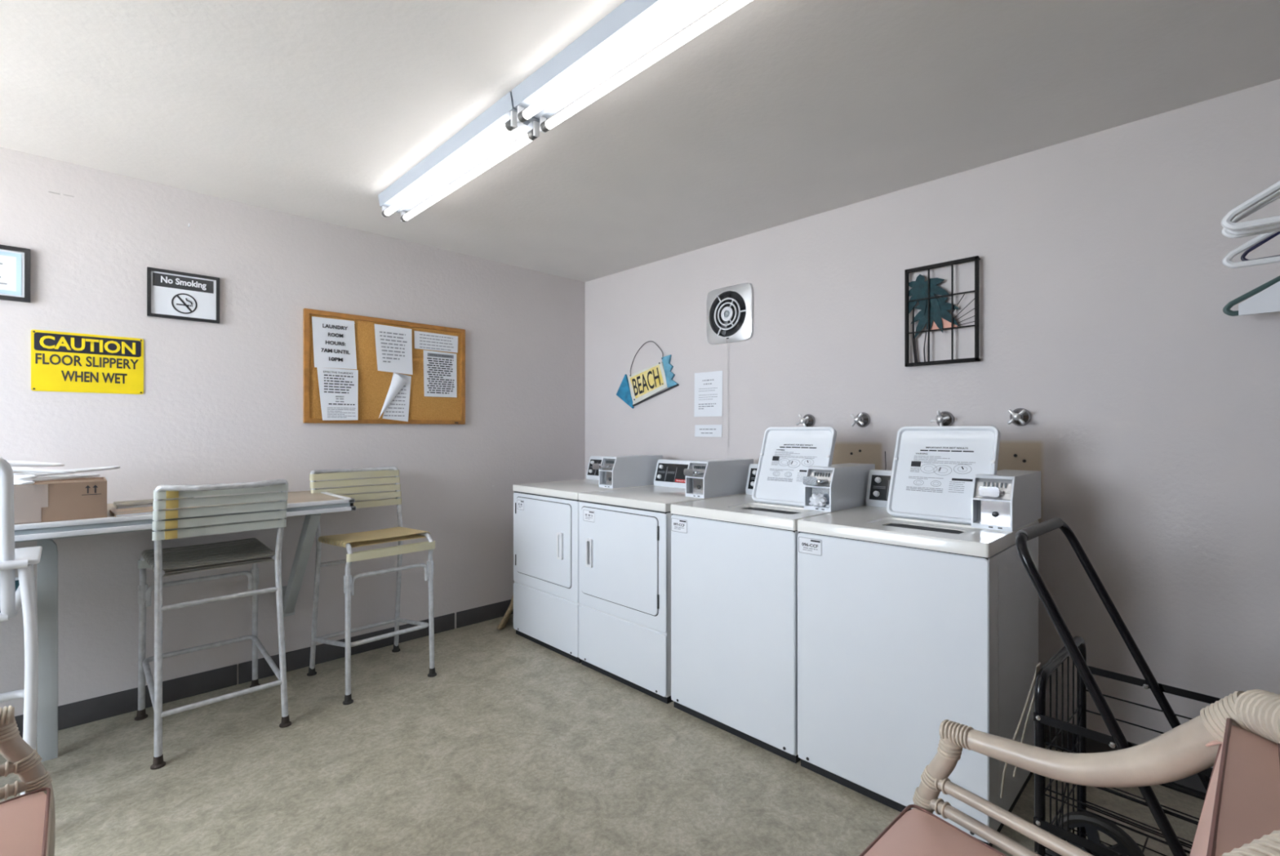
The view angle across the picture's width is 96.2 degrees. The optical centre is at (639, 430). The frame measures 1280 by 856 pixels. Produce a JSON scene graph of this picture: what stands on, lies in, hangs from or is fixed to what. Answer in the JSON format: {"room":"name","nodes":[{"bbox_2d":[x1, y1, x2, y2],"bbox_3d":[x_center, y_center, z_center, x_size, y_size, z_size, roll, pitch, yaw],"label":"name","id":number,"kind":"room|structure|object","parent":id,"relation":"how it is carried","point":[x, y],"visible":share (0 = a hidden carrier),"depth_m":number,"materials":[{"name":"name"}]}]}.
{"room":"laundry","nodes":[
{"label":"laundry","id":0,"kind":"room"},
{"bbox_2d":[0,146,585,715],"bbox_3d":[-2.180,0.063,2.859,5.024,2.445,0.120,0,0,-44],"label":"wall","id":1,"kind":"structure","parent":0,"point":[221,402],"depth_m":2.95,"materials":[{"name":"paint"}]},
{"bbox_2d":[0,244,31,302],"bbox_3d":[-2.651,-0.646,2.301,0.286,0.222,0.017,0,0,-44],"label":"framed notice","id":2,"kind":"object","parent":1,"relation":"attached to","point":[15,261],"visible":1,"depth_m":2.37,"materials":[{"name":"black plastic"}]},
{"bbox_2d":[31,329,143,394],"bbox_3d":[-2.424,-0.296,2.531,0.358,0.257,0.006,0,0,-44],"label":"caution sign","id":3,"kind":"object","parent":1,"relation":"attached to","point":[61,362],"visible":1,"depth_m":2.52,"materials":[{"name":"yellow plastic"}]},
{"bbox_2d":[146,266,219,323],"bbox_3d":[-2.187,-0.644,2.757,0.274,0.226,0.015,0,0,-44],"label":"no smoking sign","id":4,"kind":"object","parent":1,"relation":"attached to","point":[171,294],"visible":1,"depth_m":2.75,"materials":[{"name":"black plastic"}]},
{"bbox_2d":[14,599,513,737],"bbox_3d":[-2.137,1.233,2.815,4.784,0.104,0.005,0,0,-44],"label":"baseboard","id":5,"kind":"structure","parent":1,"relation":"attached to","point":[91,709],"depth_m":2.90,"materials":[{"name":"plastic"}]},
{"bbox_2d":[302,307,465,424],"bbox_3d":[-1.486,-0.351,3.438,0.938,0.620,0.022,0,0,-44],"label":"bulletin board","id":6,"kind":"object","parent":1,"relation":"attached to","point":[374,384],"visible":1,"depth_m":3.37,"materials":[{"name":"brown wood"}]},
{"bbox_2d":[311,316,356,368],"bbox_3d":[-1.706,-0.487,3.212,0.231,0.280,0.007,0,0,-44],"label":"paper notice","id":7,"kind":"object","parent":6,"relation":"attached to","point":[334,340],"visible":1,"depth_m":3.21,"materials":[{"name":"white paper"}]},
{"bbox_2d":[316,367,358,420],"bbox_3d":[-1.690,-0.202,3.216,0.213,0.290,0.007,0,0,-44],"label":"paper notice","id":8,"kind":"object","parent":6,"relation":"attached to","point":[338,388],"visible":1,"depth_m":3.22,"materials":[{"name":"white paper"}]},
{"bbox_2d":[324,373,355,404],"bbox_3d":[-1.685,-0.228,3.221,0.160,0.165,0.002,0,0,-44],"label":"print","id":9,"kind":"object","parent":8,"relation":"attached to","point":[339,388],"depth_m":3.22},
{"bbox_2d":[327,407,355,417],"bbox_3d":[-1.676,-0.101,3.226,0.147,0.056,0.001,0,0,-44],"label":"print","id":10,"kind":"object","parent":8,"relation":"attached to","point":[327,407],"depth_m":3.22},
{"bbox_2d":[373,323,413,374],"bbox_3d":[-1.469,-0.482,3.428,0.222,0.283,0.012,0,0,-44],"label":"paper notice","id":11,"kind":"object","parent":6,"relation":"attached to","point":[393,344],"visible":1,"depth_m":3.43,"materials":[{"name":"white paper"}]},
{"bbox_2d":[378,372,411,421],"bbox_3d":[-1.465,-0.202,3.442,0.197,0.294,0.029,0,0,-44],"label":"page","id":12,"kind":"object","parent":6,"relation":"attached to","point":[396,404],"visible":1,"depth_m":3.45,"materials":[{"name":"paper"}]},
{"bbox_2d":[383,385,405,416],"bbox_3d":[-1.468,-0.180,3.442,0.135,0.186,0.007,0,0,-44],"label":"print","id":13,"kind":"object","parent":12,"relation":"attached to","point":[394,404],"depth_m":3.44},
{"bbox_2d":[413,330,457,352],"bbox_3d":[-1.284,-0.559,3.627,0.287,0.109,0.001,0,0,-44],"label":"paper notice","id":14,"kind":"object","parent":6,"relation":"attached to","point":[423,340],"visible":1,"depth_m":3.62,"materials":[{"name":"white paper"}]},
{"bbox_2d":[423,350,457,397],"bbox_3d":[-1.267,-0.357,3.647,0.220,0.288,0.004,0,0,-44],"label":"paper notice","id":15,"kind":"object","parent":6,"relation":"attached to","point":[439,367],"visible":1,"depth_m":3.64,"materials":[{"name":"white paper"}]},
{"bbox_2d":[426,357,454,393],"bbox_3d":[-1.264,-0.346,3.648,0.180,0.220,0.002,0,0,-44],"label":"print","id":16,"kind":"object","parent":15,"relation":"attached to","point":[440,371],"depth_m":3.65},
{"bbox_2d":[0,613,1204,855],"bbox_3d":[-0.072,1.335,0.705,5.024,0.100,6.149,0,0,-44],"label":"floor","id":17,"kind":"structure","parent":0,"point":[516,745],"depth_m":2.13,"materials":[{"name":"tile"}]},
{"bbox_2d":[0,456,42,795],"bbox_3d":[-2.261,0.674,1.721,0.504,1.221,0.648,0,0,45],"label":"patio chair","id":18,"kind":"object","parent":17,"relation":"on","point":[15,593],"visible":0.84,"depth_m":1.79,"materials":[{"name":"white paint"}]},
{"bbox_2d":[0,704,55,855],"bbox_3d":[-1.334,0.821,0.870,0.616,0.933,0.694,0,0,-44],"label":"rattan armchair","id":19,"kind":"object","parent":17,"relation":"on","point":[27,820],"visible":1,"depth_m":1.25,"materials":[{"name":"pink wicker"}]},
{"bbox_2d":[0,791,48,855],"bbox_3d":[-1.288,0.826,0.915,0.470,0.091,0.592,0,0,-44],"label":"seat cushion","id":20,"kind":"object","parent":19,"relation":"on","point":[24,818],"depth_m":1.16,"materials":[{"name":"pink fabric"}]},
{"bbox_2d":[14,490,355,761],"bbox_3d":[-2.428,0.804,2.122,2.398,0.961,0.629,0,0,-44],"label":"table","id":21,"kind":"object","parent":17,"relation":"on","point":[300,502],"depth_m":2.24,"materials":[{"name":"white wood"}]},
{"bbox_2d":[13,476,106,524],"bbox_3d":[-2.266,0.257,2.085,0.478,0.135,0.271,0,0,-44],"label":"cardboard box","id":22,"kind":"object","parent":21,"relation":"on","point":[79,498],"visible":0.89,"depth_m":2.07,"materials":[{"name":"brown cardboard"}]},
{"bbox_2d":[11,466,75,473],"bbox_3d":[-2.147,0.126,1.923,0.326,0.048,0.327,0,0,13],"label":"clothes hanger","id":23,"kind":"object","parent":22,"relation":"on","point":[15,468],"visible":0.73,"depth_m":1.96,"materials":[{"name":"white plastic"}]},
{"bbox_2d":[6,459,64,466],"bbox_3d":[-2.379,0.110,2.069,0.325,0.052,0.328,0,0,17],"label":"clothes hanger","id":24,"kind":"object","parent":23,"relation":"on","point":[13,463],"visible":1,"depth_m":2.13,"materials":[{"name":"white plastic"}]},
{"bbox_2d":[13,473,99,484],"bbox_3d":[-2.209,0.178,2.054,0.258,0.011,0.421,2,1,42],"label":"clothes hanger","id":25,"kind":"object","parent":22,"relation":"on","point":[19,482],"visible":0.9,"depth_m":2.16,"materials":[{"name":"white plastic"}]},
{"bbox_2d":[13,465,119,479],"bbox_3d":[-2.271,0.159,2.178,0.326,0.035,0.328,0,0,11],"label":"clothes hanger","id":26,"kind":"object","parent":22,"relation":"on","point":[22,475],"visible":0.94,"depth_m":2.18,"materials":[{"name":"white plastic"}]},
{"bbox_2d":[109,506,199,516],"bbox_3d":[-1.952,0.319,2.316,0.200,0.010,0.260,0,0,43],"label":"magazine","id":27,"kind":"object","parent":21,"relation":"on","point":[148,509],"visible":0.59,"depth_m":2.23,"materials":[{"name":"paper"}]},
{"bbox_2d":[113,496,193,508],"bbox_3d":[-2.130,0.317,2.533,0.210,0.014,0.275,0,0,44],"label":"magazine","id":28,"kind":"object","parent":27,"relation":"on","point":[136,503],"visible":0.43,"depth_m":2.44,"materials":[{"name":"paper"}]},
{"bbox_2d":[134,478,291,768],"bbox_3d":[-1.879,0.746,2.529,0.618,1.078,0.478,0,0,44],"label":"bar stool","id":29,"kind":"object","parent":17,"relation":"on","point":[159,562],"visible":1,"depth_m":2.43,"materials":[{"name":"metal"}]},
{"bbox_2d":[306,466,436,704],"bbox_3d":[-1.419,0.746,3.041,0.556,1.078,0.492,0,0,44],"label":"bar stool","id":30,"kind":"object","parent":17,"relation":"on","point":[348,540],"visible":0.94,"depth_m":3.01,"materials":[{"name":"metal"}]},
{"bbox_2d":[497,592,513,629],"bbox_3d":[-0.870,0.842,3.881,0.140,0.880,0.445,0,0,15],"label":"straw broom","id":31,"kind":"object","parent":17,"relation":"on","point":[505,618],"visible":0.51,"depth_m":3.74,"materials":[{"name":"brown plant"}]},
{"bbox_2d":[512,454,662,662],"bbox_3d":[-0.323,0.721,3.638,0.735,1.128,0.659,0,0,-44],"label":"dryer","id":32,"kind":"object","parent":17,"relation":"on","point":[546,603],"visible":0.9,"depth_m":3.41,"materials":[{"name":"metal"}]},
{"bbox_2d":[577,457,753,703],"bbox_3d":[0.140,0.721,3.165,0.735,1.128,0.659,0,0,-44],"label":"dryer","id":33,"kind":"object","parent":17,"relation":"on","point":[624,534],"visible":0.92,"depth_m":2.92,"materials":[{"name":"metal"}]},
{"bbox_2d":[659,466,676,480],"bbox_3d":[0.165,0.255,3.501,0.031,0.100,0.147,0,0,-44],"label":"print","id":34,"kind":"object","parent":33,"relation":"attached to","point":[666,473],"depth_m":3.49},
{"bbox_2d":[671,426,875,762],"bbox_3d":[0.622,0.633,2.683,0.720,1.303,0.649,0,0,-44],"label":"washer","id":35,"kind":"object","parent":17,"relation":"on","point":[734,558],"visible":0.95,"depth_m":2.46,"materials":[{"name":"metal"}]},
{"bbox_2d":[746,507,798,514],"bbox_3d":[0.561,0.435,2.507,0.211,0.160,0.320,0,0,-44],"label":"tub","id":36,"kind":"object","parent":35,"relation":"in","point":[770,510],"depth_m":2.52,"materials":[{"name":"silver metal"}]},
{"bbox_2d":[767,451,817,481],"bbox_3d":[0.699,0.166,2.644,0.233,0.142,0.001,0,-20,46],"label":"print","id":37,"kind":"object","parent":35,"relation":"attached to","point":[782,466],"depth_m":2.65},
{"bbox_2d":[772,446,816,471],"bbox_3d":[0.709,0.131,2.652,0.224,0.118,0.001,0,-20,46],"label":"print","id":38,"kind":"object","parent":35,"relation":"attached to","point":[775,457],"depth_m":2.67},
{"bbox_2d":[808,493,827,507],"bbox_3d":[0.757,0.298,2.443,0.055,0.066,0.084,0,0,-44],"label":"crumpled tissue","id":39,"kind":"object","parent":35,"relation":"in","point":[818,500],"visible":1,"depth_m":2.43,"materials":[{"name":"paper"}]},
{"bbox_2d":[797,425,1040,846],"bbox_3d":[1.082,0.633,2.214,0.720,1.303,0.649,0,0,-44],"label":"washer","id":40,"kind":"object","parent":17,"relation":"on","point":[917,603],"visible":0.98,"depth_m":1.99,"materials":[{"name":"metal"}]},
{"bbox_2d":[875,480,889,497],"bbox_3d":[1.105,0.255,2.541,0.031,0.100,0.147,0,0,-44],"label":"print","id":41,"kind":"object","parent":40,"relation":"attached to","point":[882,486],"depth_m":2.56},
{"bbox_2d":[886,523,964,533],"bbox_3d":[1.006,0.435,2.052,0.211,0.160,0.320,0,0,-44],"label":"tub","id":42,"kind":"object","parent":40,"relation":"in","point":[927,527],"depth_m":2.07,"materials":[{"name":"silver metal"}]},
{"bbox_2d":[906,455,975,492],"bbox_3d":[1.144,0.166,2.190,0.233,0.142,0.001,0,-20,46],"label":"print","id":43,"kind":"object","parent":40,"relation":"attached to","point":[924,473],"depth_m":2.19},
{"bbox_2d":[911,449,973,481],"bbox_3d":[1.154,0.131,2.197,0.224,0.118,0.001,0,-20,46],"label":"print","id":44,"kind":"object","parent":40,"relation":"attached to","point":[913,463],"depth_m":2.20},
{"bbox_2d":[858,688,1279,855],"bbox_3d":[0.564,0.821,0.812,0.694,0.933,0.616,0,0,-42],"label":"rattan armchair","id":45,"kind":"object","parent":17,"relation":"on","point":[1237,735],"visible":1,"depth_m":0.92,"materials":[{"name":"pink wicker"}]},
{"bbox_2d":[863,808,1002,855],"bbox_3d":[0.520,0.826,0.861,0.592,0.091,0.470,0,0,-42],"label":"seat cushion","id":46,"kind":"object","parent":45,"relation":"on","point":[914,831],"depth_m":1.12,"materials":[{"name":"pink fabric"}]},
{"bbox_2d":[1189,724,1279,855],"bbox_3d":[0.680,0.615,0.685,0.470,0.403,0.120,0,0,-42],"label":"cushion","id":47,"kind":"object","parent":45,"relation":"on","point":[1241,805],"depth_m":0.69,"materials":[{"name":"pink fabric"}]},
{"bbox_2d":[1000,516,1220,855],"bbox_3d":[1.315,0.771,1.353,0.506,1.027,0.685,0,0,-41],"label":"cart","id":48,"kind":"object","parent":17,"relation":"on","point":[1087,823],"depth_m":1.51,"materials":[{"name":"black paint"}]},
{"bbox_2d":[0,0,1279,282],"bbox_3d":[-0.072,-1.210,0.705,5.024,0.100,6.149,0,0,-44],"label":"ceiling","id":49,"kind":"structure","parent":0,"point":[777,113],"depth_m":2.00,"materials":[{"name":"paint"}]},
{"bbox_2d":[377,91,539,222],"bbox_3d":[-0.817,-1.106,2.447,0.144,0.108,1.210,0,0,-44],"label":"strip light","id":50,"kind":"object","parent":49,"relation":"attached to","point":[497,126],"visible":1,"depth_m":2.31,"materials":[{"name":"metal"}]},
{"bbox_2d":[511,0,752,133],"bbox_3d":[0.037,-1.106,1.575,0.144,0.108,1.210,0,0,-44],"label":"strip light","id":51,"kind":"object","parent":49,"relation":"attached to","point":[634,28],"visible":1,"depth_m":1.66,"materials":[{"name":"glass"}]},
{"bbox_2d":[585,79,1279,767],"bbox_3d":[1.722,0.063,2.377,0.120,2.445,6.029,0,0,-44],"label":"wall","id":52,"kind":"structure","parent":0,"point":[1153,430],"depth_m":2.26,"materials":[{"name":"paint"}]},
{"bbox_2d":[616,340,679,408],"bbox_3d":[0.040,-0.390,3.993,0.017,0.462,0.604,0,0,-44],"label":"sign","id":53,"kind":"object","parent":52,"relation":"attached to","point":[640,386],"visible":1,"depth_m":3.98,"materials":[{"name":"blue wood"}]},
{"bbox_2d":[693,370,722,416],"bbox_3d":[0.427,-0.229,3.609,0.005,0.280,0.224,0,0,-44],"label":"paper notice","id":54,"kind":"object","parent":52,"relation":"attached to","point":[708,385],"visible":1,"depth_m":3.60,"materials":[{"name":"white paper"}]},
{"bbox_2d":[698,403,715,408],"bbox_3d":[0.422,-0.153,3.611,0.001,0.034,0.140,0,0,-44],"label":"print","id":55,"kind":"object","parent":54,"relation":"attached to","point":[701,403],"depth_m":3.62},
{"bbox_2d":[698,387,717,399],"bbox_3d":[0.427,-0.231,3.609,0.001,0.071,0.150,0,0,-44],"label":"print","id":56,"kind":"object","parent":54,"relation":"attached to","point":[706,388],"depth_m":3.62},
{"bbox_2d":[694,424,721,436],"bbox_3d":[0.427,0.001,3.609,0.005,0.076,0.216,0,0,-44],"label":"paper notice","id":57,"kind":"object","parent":52,"relation":"attached to","point":[700,430],"visible":1,"depth_m":3.61,"materials":[{"name":"white paper"}]},
{"bbox_2d":[706,282,753,400],"bbox_3d":[0.535,-0.386,3.479,0.034,0.981,0.342,0,0,-44],"label":"exhaust fan","id":58,"kind":"object","parent":52,"relation":"attached to","point":[730,309],"visible":1,"depth_m":3.47,"materials":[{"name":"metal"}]},
{"bbox_2d":[714,297,740,329],"bbox_3d":[0.526,-0.705,3.471,0.011,0.194,0.194,0,0,-44],"label":"grille","id":59,"kind":"object","parent":58,"relation":"attached to","point":[726,309],"depth_m":3.48,"materials":[{"name":"white paint"}]},
{"bbox_2d":[795,413,815,426],"bbox_3d":[0.888,-0.052,3.087,0.080,0.076,0.076,0,0,-44],"label":"water valve","id":60,"kind":"object","parent":52,"relation":"attached to","point":[808,420],"visible":0.97,"depth_m":3.08,"materials":[{"name":"silver metal"}]},
{"bbox_2d":[850,412,870,426],"bbox_3d":[1.098,-0.055,2.872,0.080,0.076,0.076,0,0,-44],"label":"water valve","id":61,"kind":"object","parent":52,"relation":"attached to","point":[862,419],"visible":1,"depth_m":2.87,"materials":[{"name":"silver metal"}]},
{"bbox_2d":[904,255,980,366],"bbox_3d":[1.372,-0.531,2.618,0.044,0.458,0.313,0,0,-44],"label":"metal wall art","id":62,"kind":"object","parent":52,"relation":"attached to","point":[934,313],"visible":1,"depth_m":2.64,"materials":[{"name":"black metal"}]},
{"bbox_2d":[930,410,954,426],"bbox_3d":[1.367,-0.051,2.597,0.080,0.080,0.080,0,0,-44],"label":"water valve","id":63,"kind":"object","parent":52,"relation":"attached to","point":[944,418],"visible":0.95,"depth_m":2.59,"materials":[{"name":"silver metal"}]},
{"bbox_2d":[1007,408,1031,426],"bbox_3d":[1.573,-0.057,2.387,0.080,0.076,0.076,0,0,-44],"label":"water valve","id":64,"kind":"object","parent":52,"relation":"attached to","point":[1019,416],"visible":1,"depth_m":2.38,"materials":[{"name":"silver metal"}]},
{"bbox_2d":[1045,724,1206,792],"bbox_3d":[1.637,1.233,2.375,0.005,0.104,5.904,0,0,-44],"label":"baseboard","id":65,"kind":"structure","parent":52,"relation":"attached to","point":[1193,780],"depth_m":2.23,"materials":[{"name":"plastic"}]},
{"bbox_3d":[1.722,-0.910,1.398,1.250,0.500,0.059,0,0,-44],"label":"rail","id":66,"kind":"object","parent":52,"relation":"attached to","visible":0},
{"bbox_2d":[1221,180,1279,230],"bbox_3d":[1.473,-0.579,1.155,0.017,0.260,0.428,0,0,-44],"label":"clothes hanger","id":67,"kind":"object","parent":66,"relation":"hanging from","point":[1227,223],"visible":1,"depth_m":1.27,"materials":[{"name":"white plastic"}]},
{"bbox_2d":[1222,231,1279,268],"bbox_3d":[1.766,-0.575,1.441,0.017,0.260,0.428,0,0,-44],"label":"clothes hanger","id":68,"kind":"object","parent":66,"relation":"hanging from","point":[1226,261],"visible":1,"depth_m":1.55,"materials":[{"name":"white plastic"}]},
{"bbox_2d":[1222,195,1279,238],"bbox_3d":[1.526,-0.576,1.207,0.010,0.258,0.421,0,1,-44],"label":"clothes hanger","id":69,"kind":"object","parent":66,"relation":"hanging from","point":[1224,233],"visible":0.4,"depth_m":1.32,"materials":[{"name":"white plastic"}]},
{"bbox_2d":[1222,275,1279,315],"bbox_3d":[2.072,-0.541,1.741,0.019,0.336,0.428,0,0,-44],"label":"clothes hanger","id":70,"kind":"object","parent":66,"relation":"hanging from","point":[1267,298],"visible":1,"depth_m":1.83,"materials":[{"name":"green plastic"}]},
{"bbox_2d":[1225,190,1279,235],"bbox_3d":[1.502,-0.582,1.182,0.010,0.258,0.421,0,-2,-44],"label":"clothes hanger","id":71,"kind":"object","parent":66,"relation":"hanging from","point":[1277,193],"visible":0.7,"depth_m":1.29,"materials":[{"name":"white plastic"}]},
{"bbox_2d":[1240,231,1279,261],"bbox_3d":[1.816,-0.589,1.490,0.008,0.232,0.362,0,-2,-44],"label":"clothes hanger","id":72,"kind":"object","parent":66,"relation":"hanging from","point":[1243,255],"visible":0.77,"depth_m":1.59,"materials":[{"name":"blue plastic"}]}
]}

